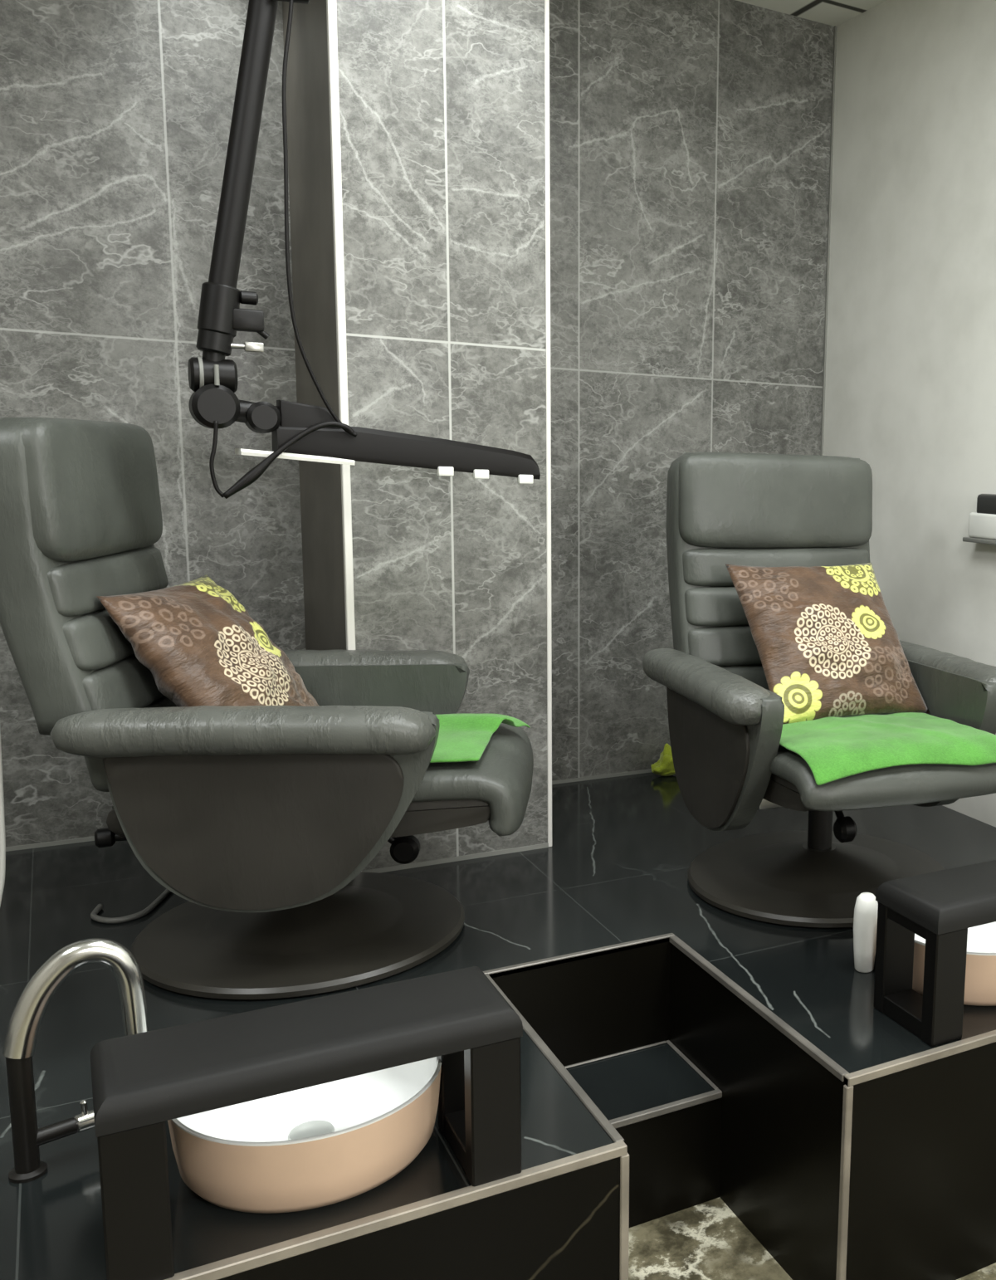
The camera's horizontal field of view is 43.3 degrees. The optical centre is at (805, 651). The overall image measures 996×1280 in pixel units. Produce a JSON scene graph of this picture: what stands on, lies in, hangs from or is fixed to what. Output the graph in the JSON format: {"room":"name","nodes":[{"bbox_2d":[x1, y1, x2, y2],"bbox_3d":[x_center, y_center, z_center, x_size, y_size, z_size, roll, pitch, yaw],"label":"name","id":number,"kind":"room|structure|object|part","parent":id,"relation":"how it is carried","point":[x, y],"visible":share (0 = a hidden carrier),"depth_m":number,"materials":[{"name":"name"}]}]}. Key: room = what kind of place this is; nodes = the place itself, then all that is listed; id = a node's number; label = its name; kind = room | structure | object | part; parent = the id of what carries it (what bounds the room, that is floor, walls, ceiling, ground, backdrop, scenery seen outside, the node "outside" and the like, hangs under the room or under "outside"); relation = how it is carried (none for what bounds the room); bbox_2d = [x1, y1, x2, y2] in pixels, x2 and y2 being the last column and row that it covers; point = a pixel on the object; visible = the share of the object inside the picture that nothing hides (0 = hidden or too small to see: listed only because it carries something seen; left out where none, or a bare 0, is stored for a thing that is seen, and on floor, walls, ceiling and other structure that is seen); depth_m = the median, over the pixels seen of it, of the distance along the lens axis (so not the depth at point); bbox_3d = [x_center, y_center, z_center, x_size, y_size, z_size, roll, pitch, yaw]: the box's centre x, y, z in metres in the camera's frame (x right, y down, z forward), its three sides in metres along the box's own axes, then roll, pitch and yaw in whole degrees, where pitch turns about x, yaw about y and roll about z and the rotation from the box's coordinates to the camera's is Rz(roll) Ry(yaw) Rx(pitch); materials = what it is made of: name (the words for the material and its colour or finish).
{"room":"salon","nodes":[
{"label":"salon","id":0,"kind":"room"},
{"bbox_2d":[282,0,547,870],"bbox_3d":[-1.150,-0.797,3.480,0.555,2.749,0.748,-4,11,-32],"label":"wall column","id":1,"kind":"structure","parent":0,"point":[442,102],"depth_m":3.16,"materials":[{"name":"grey tile"}]},
{"bbox_2d":[326,0,355,649],"bbox_3d":[-1.183,-0.736,3.029,0.020,2.729,0.022,-4,11,-32],"label":"light strip","id":2,"kind":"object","parent":1,"relation":"attached to","point":[331,12],"depth_m":3.00,"materials":[{"name":"white plastic"}]},
{"bbox_2d":[361,842,550,873],"bbox_3d":[-0.991,0.590,3.380,0.555,0.013,0.005,-4,11,-32],"label":"trim","id":3,"kind":"structure","parent":1,"relation":"attached to","point":[543,845],"depth_m":3.38,"materials":[{"name":"grey metal"}]},
{"bbox_2d":[544,0,552,846],"bbox_3d":[-0.722,-0.768,3.316,0.013,2.729,0.020,-4,11,-32],"label":"trim","id":4,"kind":"structure","parent":1,"relation":"attached to","point":[546,2],"depth_m":3.32,"materials":[{"name":"white"}]},
{"bbox_2d":[0,0,834,846],"bbox_3d":[-1.958,-0.801,3.352,4.728,2.749,0.100,-4,11,-32],"label":"wall","id":5,"kind":"structure","parent":0,"point":[690,139],"depth_m":3.92,"materials":[{"name":"grey tile"}]},
{"bbox_2d":[5,836,94,851],"bbox_3d":[-2.771,0.593,3.021,2.838,0.012,0.006,-4,11,-32],"label":"trim","id":6,"kind":"structure","parent":5,"relation":"attached to","point":[89,838],"depth_m":3.40,"materials":[{"name":"grey metal"}]},
{"bbox_2d":[552,768,652,784],"bbox_3d":[-0.536,0.438,4.420,1.335,0.012,0.006,-4,11,-32],"label":"trim","id":7,"kind":"structure","parent":5,"relation":"attached to","point":[582,779],"depth_m":4.29,"materials":[{"name":"grey metal"}]},
{"bbox_2d":[820,25,836,455],"bbox_3d":[0.069,-0.941,4.555,0.008,2.729,0.008,-4,11,-32],"label":"trim","id":8,"kind":"structure","parent":5,"relation":"attached to","point":[835,26],"depth_m":4.45,"materials":[{"name":"grey metal"}]},
{"bbox_2d":[736,0,886,26],"bbox_3d":[-0.212,-1.729,0.458,4.928,0.100,6.505,-4,11,-32],"label":"ceiling","id":9,"kind":"structure","parent":0,"point":[832,12],"depth_m":4.17,"materials":[{"name":"paint"}]},
{"bbox_2d":[187,0,540,498],"bbox_3d":[-0.977,-1.192,2.642,0.762,1.694,0.140,-4,11,-32],"label":"lamp","id":10,"kind":"object","parent":9,"relation":"hanging from","point":[302,432],"visible":1,"depth_m":2.54,"materials":[{"name":"black metal"}]},
{"bbox_3d":[-1.278,-0.530,2.565,0.094,0.094,0.085,-4,11,-32],"label":"elbow knob","id":11,"kind":"part","parent":10,"relation":"part of","materials":[{"name":"black plastic"}]},
{"bbox_3d":[-1.084,-1.386,2.491,0.078,0.047,0.040,-4,11,-32],"label":"knob","id":12,"kind":"part","parent":10,"relation":"part of","materials":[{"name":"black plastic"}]},
{"bbox_2d":[234,448,354,465],"bbox_3d":[-1.147,-0.438,2.669,0.235,0.030,0.104,-4,11,-32],"label":"diffuser","id":13,"kind":"object","parent":10,"relation":"attached to","point":[337,456],"depth_m":2.64,"materials":[{"name":"white plastic"}]},
{"bbox_2d":[628,1196,995,1279],"bbox_3d":[0.141,1.665,0.269,4.728,0.001,4.602,-4,11,-32],"label":"floor","id":14,"kind":"structure","parent":0,"point":[706,1240],"depth_m":2.55,"materials":[{"name":"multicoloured stone"}]},
{"bbox_2d":[0,771,995,1279],"bbox_3d":[-1.396,0.969,2.649,4.728,0.531,2.197,-4,11,-32],"label":"platform","id":15,"kind":"object","parent":14,"relation":"on","point":[922,1188],"visible":0.5,"depth_m":2.47,"materials":[{"name":"black tile"}]},
{"bbox_2d":[0,729,5,905],"bbox_3d":[-1.906,0.243,2.394,0.488,0.953,0.165,-4,11,-32],"label":"cord","id":16,"kind":"object","parent":15,"relation":"on","point":[2,834],"visible":1,"depth_m":2.47,"materials":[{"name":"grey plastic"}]},
{"bbox_2d":[2,938,148,1183],"bbox_3d":[-1.167,0.639,1.898,0.203,0.371,0.060,-5,11,-35],"label":"faucet","id":17,"kind":"object","parent":15,"relation":"on","point":[21,1039],"visible":0.96,"depth_m":1.86,"materials":[{"name":"silver metal"}]},
{"bbox_3d":[-1.158,0.544,1.878,0.198,0.176,0.043,-4,11,-32],"label":"spout","id":18,"kind":"part","parent":17,"relation":"part of","materials":[{"name":"silver metal"}]},
{"bbox_3d":[-1.173,0.754,1.932,0.028,0.051,0.033,10,12,43],"label":"handle","id":19,"kind":"part","parent":17,"relation":"part of","materials":[{"name":"silver metal"}]},
{"bbox_2d":[90,888,170,923],"bbox_3d":[-1.695,0.633,2.968,0.138,0.014,0.224,0,9,-9],"label":"cord","id":20,"kind":"object","parent":15,"relation":"on","point":[94,916],"visible":0.94,"depth_m":2.90,"materials":[{"name":"grey plastic"}]},
{"bbox_2d":[0,417,533,1000],"bbox_3d":[-1.174,0.086,2.749,1.052,1.194,0.860,0,9,-10],"label":"recliner chair","id":21,"kind":"object","parent":15,"relation":"on","point":[268,820],"visible":0.88,"depth_m":2.46,"materials":[{"name":"grey leather"}]},
{"bbox_3d":[-1.574,-0.191,2.631,0.221,0.625,0.628,0,9,-10],"label":"backrest","id":22,"kind":"part","parent":21,"relation":"part of","materials":[{"name":"grey leather"}]},
{"bbox_2d":[63,608,134,670],"bbox_3d":[-1.534,-0.056,2.660,0.120,0.112,0.600,0,9,-10],"label":"cushion","id":23,"kind":"object","parent":21,"relation":"on","point":[92,641],"depth_m":2.42,"materials":[{"name":"grey leather"}]},
{"bbox_2d":[47,547,168,616],"bbox_3d":[-1.555,-0.163,2.639,0.115,0.109,0.600,0,9,-10],"label":"cushion","id":24,"kind":"object","parent":21,"relation":"on","point":[74,582],"depth_m":2.49,"materials":[{"name":"grey leather"}]},
{"bbox_2d":[82,654,163,710],"bbox_3d":[-1.510,0.052,2.683,0.118,0.112,0.600,0,9,-10],"label":"cushion","id":25,"kind":"object","parent":21,"relation":"on","point":[120,681],"depth_m":2.48,"materials":[{"name":"grey leather"}]},
{"bbox_2d":[83,695,176,791],"bbox_3d":[-1.490,0.178,2.707,0.117,0.147,0.600,0,9,-10],"label":"cushion","id":26,"kind":"object","parent":21,"relation":"on","point":[95,765],"depth_m":2.42,"materials":[{"name":"grey leather"}]},
{"bbox_2d":[96,574,318,707],"bbox_3d":[-1.324,0.039,2.714,0.320,0.378,0.480,2,9,-1],"label":"throw cushion","id":27,"kind":"object","parent":21,"relation":"on","point":[199,645],"visible":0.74,"depth_m":2.58,"materials":[{"name":"brown fabric"}]},
{"bbox_3d":[-1.127,0.366,2.447,0.574,0.342,0.015,0,9,-10],"label":"panel","id":28,"kind":"part","parent":21,"relation":"part of","materials":[{"name":"grey leather"}]},
{"bbox_3d":[-1.103,0.335,2.477,0.652,0.415,0.057,0,9,-10],"label":"armrest","id":29,"kind":"part","parent":21,"relation":"part of","materials":[{"name":"grey leather"}]},
{"bbox_3d":[-1.111,0.314,2.798,0.803,0.106,0.550,0,9,-10],"label":"seat frame","id":30,"kind":"part","parent":21,"relation":"part of","materials":[{"name":"grey leather"}]},
{"bbox_2d":[112,723,533,836],"bbox_3d":[-1.072,0.283,2.800,0.831,0.160,0.596,0,9,-10],"label":"seat cushion","id":31,"kind":"object","parent":21,"relation":"on","point":[495,788],"depth_m":2.58,"materials":[{"name":"grey leather"}]},
{"bbox_3d":[-1.214,0.233,3.092,0.652,0.415,0.057,0,9,-10],"label":"armrest","id":32,"kind":"part","parent":21,"relation":"part of","materials":[{"name":"grey leather"}]},
{"bbox_3d":[-0.975,0.442,2.790,0.129,0.114,0.045,0,9,-10],"label":"tilt knob","id":33,"kind":"part","parent":21,"relation":"part of","materials":[{"name":"black plastic"}]},
{"bbox_2d":[429,713,530,762],"bbox_3d":[-0.892,0.190,2.789,0.465,0.055,0.470,0,9,-10],"label":"towel","id":34,"kind":"object","parent":21,"relation":"on","point":[462,737],"visible":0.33,"depth_m":2.79,"materials":[{"name":"green fabric"}]},
{"bbox_2d":[167,1056,441,1213],"bbox_3d":[-0.820,0.759,1.966,0.420,0.134,0.420,-4,11,-32],"label":"basin","id":35,"kind":"object","parent":15,"relation":"on","point":[335,1141],"visible":0.69,"depth_m":1.84,"materials":[{"name":"ceramic"}]},
{"bbox_3d":[-0.820,0.749,1.964,0.420,0.114,0.420,-4,11,-32],"label":"bowl","id":36,"kind":"part","parent":35,"relation":"part of","materials":[{"name":"white ceramic"}]},
{"bbox_2d":[90,966,522,1279],"bbox_3d":[-0.753,0.704,1.827,0.582,0.290,0.211,-4,11,-32],"label":"footrest","id":37,"kind":"object","parent":15,"relation":"on","point":[141,1082],"visible":0.99,"depth_m":1.74,"materials":[{"name":"black leather"}]},
{"bbox_3d":[-0.964,0.744,1.699,0.080,0.240,0.205,-4,11,-32],"label":"leg frame","id":38,"kind":"part","parent":37,"relation":"part of","materials":[{"name":"black"}]},
{"bbox_3d":[-0.543,0.714,1.963,0.080,0.240,0.205,-4,11,-32],"label":"leg frame","id":39,"kind":"part","parent":37,"relation":"part of","materials":[{"name":"black"}]},
{"bbox_2d":[164,1140,627,1279],"bbox_3d":[-1.557,0.927,1.229,2.957,0.018,0.020,-4,11,-32],"label":"trim","id":40,"kind":"structure","parent":15,"relation":"attached to","point":[266,1255],"depth_m":1.80,"materials":[{"name":"grey metal"}]},
{"bbox_2d":[484,973,624,1143],"bbox_3d":[-0.516,0.782,2.331,0.017,0.016,0.754,-4,11,-32],"label":"trim","id":41,"kind":"structure","parent":15,"relation":"attached to","point":[555,1062],"depth_m":2.22,"materials":[{"name":"silver metal"}]},
{"bbox_2d":[483,933,674,977],"bbox_3d":[-0.525,0.711,2.775,0.480,0.016,0.016,-4,11,-32],"label":"trim","id":42,"kind":"structure","parent":15,"relation":"attached to","point":[510,968],"depth_m":2.76,"materials":[{"name":"silver metal"}]},
{"bbox_2d":[619,1152,629,1279],"bbox_3d":[-0.316,1.105,2.049,0.016,0.517,0.014,-4,11,-32],"label":"trim","id":43,"kind":"structure","parent":15,"relation":"attached to","point":[624,1160],"depth_m":2.02,"materials":[{"name":"grey metal"}]},
{"bbox_2d":[566,1042,722,1227],"bbox_3d":[-0.459,1.124,2.715,0.452,0.261,0.276,-4,11,-32],"label":"step","id":44,"kind":"structure","parent":15,"relation":"attached to","point":[675,1156],"depth_m":2.68,"materials":[{"name":"black tile"}]},
{"bbox_2d":[564,1040,666,1068],"bbox_3d":[-0.531,0.974,2.804,0.442,0.004,0.008,-4,11,-32],"label":"trim","id":45,"kind":"structure","parent":44,"relation":"attached to","point":[663,1042],"depth_m":2.85,"materials":[{"name":"silver metal"}]},
{"bbox_2d":[609,1089,722,1128],"bbox_3d":[-0.384,1.019,2.584,0.452,0.016,0.016,-4,11,-32],"label":"trim","id":46,"kind":"structure","parent":44,"relation":"attached to","point":[627,1120],"depth_m":2.62,"materials":[{"name":"silver metal"}]},
{"bbox_2d":[665,1040,718,1089],"bbox_3d":[-0.271,0.980,2.816,0.010,0.004,0.262,-4,11,-32],"label":"trim","id":47,"kind":"structure","parent":44,"relation":"attached to","point":[668,1042],"depth_m":2.81,"materials":[{"name":"silver metal"}]},
{"bbox_2d":[651,742,675,776],"bbox_3d":[-0.507,0.396,4.345,0.128,0.121,0.101,-4,11,-32],"label":"cloth","id":48,"kind":"object","parent":15,"relation":"on","point":[664,766],"visible":0.64,"depth_m":4.32,"materials":[{"name":"green fabric"}]},
{"bbox_2d":[669,935,849,1081],"bbox_3d":[-0.124,0.755,2.575,0.017,0.016,0.756,-4,11,-32],"label":"trim","id":49,"kind":"structure","parent":15,"relation":"attached to","point":[837,1070],"depth_m":2.51,"materials":[{"name":"silver metal"}]},
{"bbox_2d":[642,452,995,928],"bbox_3d":[0.071,0.065,3.196,0.860,1.172,0.984,-3,10,-26],"label":"recliner chair","id":50,"kind":"object","parent":15,"relation":"on","point":[725,722],"visible":0.68,"depth_m":3.27,"materials":[{"name":"grey leather"}]},
{"bbox_3d":[-0.264,0.287,3.113,0.015,0.342,0.574,-3,10,-26],"label":"panel","id":51,"kind":"part","parent":50,"relation":"part of","materials":[{"name":"grey leather"}]},
{"bbox_2d":[684,586,748,626],"bbox_3d":[-0.072,-0.140,3.469,0.600,0.112,0.120,-3,10,-26],"label":"cushion","id":52,"kind":"object","parent":50,"relation":"on","point":[705,606],"depth_m":3.33,"materials":[{"name":"grey leather"}]},
{"bbox_2d":[688,625,762,666],"bbox_3d":[-0.063,-0.027,3.461,0.600,0.112,0.118,-3,10,-26],"label":"cushion","id":53,"kind":"object","parent":50,"relation":"on","point":[719,645],"depth_m":3.33,"materials":[{"name":"grey leather"}]},
{"bbox_3d":[-0.224,0.263,3.097,0.057,0.415,0.652,-3,10,-26],"label":"armrest","id":54,"kind":"part","parent":50,"relation":"part of","materials":[{"name":"grey leather"}]},
{"bbox_2d":[720,664,769,690],"bbox_3d":[-0.056,0.102,3.460,0.600,0.147,0.117,-3,10,-26],"label":"cushion","id":55,"kind":"object","parent":50,"relation":"on","point":[755,674],"depth_m":3.37,"materials":[{"name":"grey leather"}]},
{"bbox_3d":[-0.088,-0.271,3.488,0.628,0.603,0.221,-3,10,-26],"label":"backrest","id":56,"kind":"part","parent":50,"relation":"part of","materials":[{"name":"grey leather"}]},
{"bbox_3d":[0.136,0.367,3.092,0.570,0.032,0.020,-3,10,-26],"label":"seat rail","id":57,"kind":"part","parent":50,"relation":"part of","materials":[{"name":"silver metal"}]},
{"bbox_2d":[682,547,869,586],"bbox_3d":[-0.080,-0.251,3.473,0.600,0.109,0.115,-3,10,-26],"label":"cushion","id":58,"kind":"object","parent":50,"relation":"on","point":[701,566],"depth_m":3.39,"materials":[{"name":"grey leather"}]},
{"bbox_3d":[0.081,0.287,3.197,0.550,0.106,0.803,-3,10,-26],"label":"seat frame","id":59,"kind":"part","parent":50,"relation":"part of","materials":[{"name":"grey leather"}]},
{"bbox_3d":[0.042,0.447,3.292,0.068,0.215,0.068,-3,10,-26],"label":"post","id":60,"kind":"part","parent":50,"relation":"part of","materials":[{"name":"black metal"}]},
{"bbox_3d":[0.088,0.429,3.076,0.045,0.114,0.129,-3,10,-26],"label":"tilt knob","id":61,"kind":"part","parent":50,"relation":"part of","materials":[{"name":"black plastic"}]},
{"bbox_2d":[769,744,995,810],"bbox_3d":[0.100,0.241,3.155,0.596,0.117,0.831,-3,10,-26],"label":"seat cushion","id":62,"kind":"object","parent":50,"relation":"on","point":[792,780],"depth_m":2.78,"materials":[{"name":"grey leather"}]},
{"bbox_2d":[779,712,995,785],"bbox_3d":[0.165,0.218,2.996,0.550,0.067,0.502,-3,10,-26],"label":"towel","id":63,"kind":"object","parent":50,"relation":"on","point":[834,748],"visible":0.81,"depth_m":2.86,"materials":[{"name":"green fabric"}]},
{"bbox_2d":[725,562,929,724],"bbox_3d":[0.063,-0.035,3.271,0.485,0.394,0.329,-4,10,-30],"label":"throw cushion","id":64,"kind":"object","parent":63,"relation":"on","point":[826,638],"visible":0.98,"depth_m":3.20,"materials":[{"name":"brown fabric"}]},
{"bbox_3d":[0.344,0.236,3.375,0.057,0.415,0.652,-3,10,-26],"label":"armrest","id":65,"kind":"part","parent":50,"relation":"part of","materials":[{"name":"grey leather"}]},
{"bbox_2d":[835,1084,853,1279],"bbox_3d":[0.074,1.078,2.292,0.016,0.517,0.014,-4,11,-32],"label":"trim","id":66,"kind":"structure","parent":15,"relation":"attached to","point":[847,1091],"depth_m":2.28,"materials":[{"name":"grey metal"}]},
{"bbox_2d":[853,892,878,972],"bbox_3d":[0.138,0.643,2.722,0.058,0.183,0.058,-4,11,-32],"label":"bottle","id":67,"kind":"object","parent":15,"relation":"on","point":[865,920],"visible":0.95,"depth_m":2.70,"materials":[{"name":"white plastic"}]},
{"bbox_2d":[844,1030,995,1086],"bbox_3d":[0.636,0.776,2.599,1.319,0.018,0.018,-4,11,-32],"label":"trim","id":68,"kind":"structure","parent":15,"relation":"attached to","point":[930,1055],"depth_m":2.33,"materials":[{"name":"grey metal"}]},
{"bbox_2d":[873,859,995,1046],"bbox_3d":[0.448,0.619,2.592,0.582,0.290,0.211,-4,11,-32],"label":"footrest","id":69,"kind":"object","parent":15,"relation":"on","point":[940,907],"visible":1,"depth_m":2.42,"materials":[{"name":"black leather"}]},
{"bbox_3d":[0.236,0.658,2.464,0.080,0.240,0.205,-4,11,-32],"label":"leg frame","id":70,"kind":"part","parent":69,"relation":"part of","materials":[{"name":"black"}]},
{"bbox_2d":[912,921,995,1006],"bbox_3d":[0.380,0.674,2.731,0.420,0.134,0.420,-4,11,-32],"label":"basin","id":71,"kind":"object","parent":15,"relation":"on","point":[980,972],"visible":0.37,"depth_m":2.55,"materials":[{"name":"ceramic"}]},
{"bbox_3d":[0.381,0.664,2.729,0.420,0.114,0.420,-4,11,-32],"label":"bowl","id":72,"kind":"part","parent":71,"relation":"part of","materials":[{"name":"white ceramic"}]},
{"bbox_2d":[823,0,995,827],"bbox_3d":[1.754,-0.220,2.042,0.100,3.260,6.405,-4,11,-32],"label":"wall","id":73,"kind":"structure","parent":0,"point":[911,387],"depth_m":4.03,"materials":[{"name":"paint"}]},
{"bbox_2d":[962,493,995,545],"bbox_3d":[0.607,-0.411,3.693,0.070,0.154,0.275,-4,11,-32],"label":"wall dispenser","id":74,"kind":"object","parent":73,"relation":"attached to","point":[982,523],"visible":1,"depth_m":3.72,"materials":[{"name":"white plastic"}]},
{"bbox_2d":[962,537,995,545],"bbox_3d":[0.605,-0.342,3.704,0.070,0.014,0.275,-4,11,-32],"label":"tray","id":75,"kind":"object","parent":74,"relation":"on","point":[989,540],"depth_m":3.73,"materials":[{"name":"grey plastic"}]}
]}

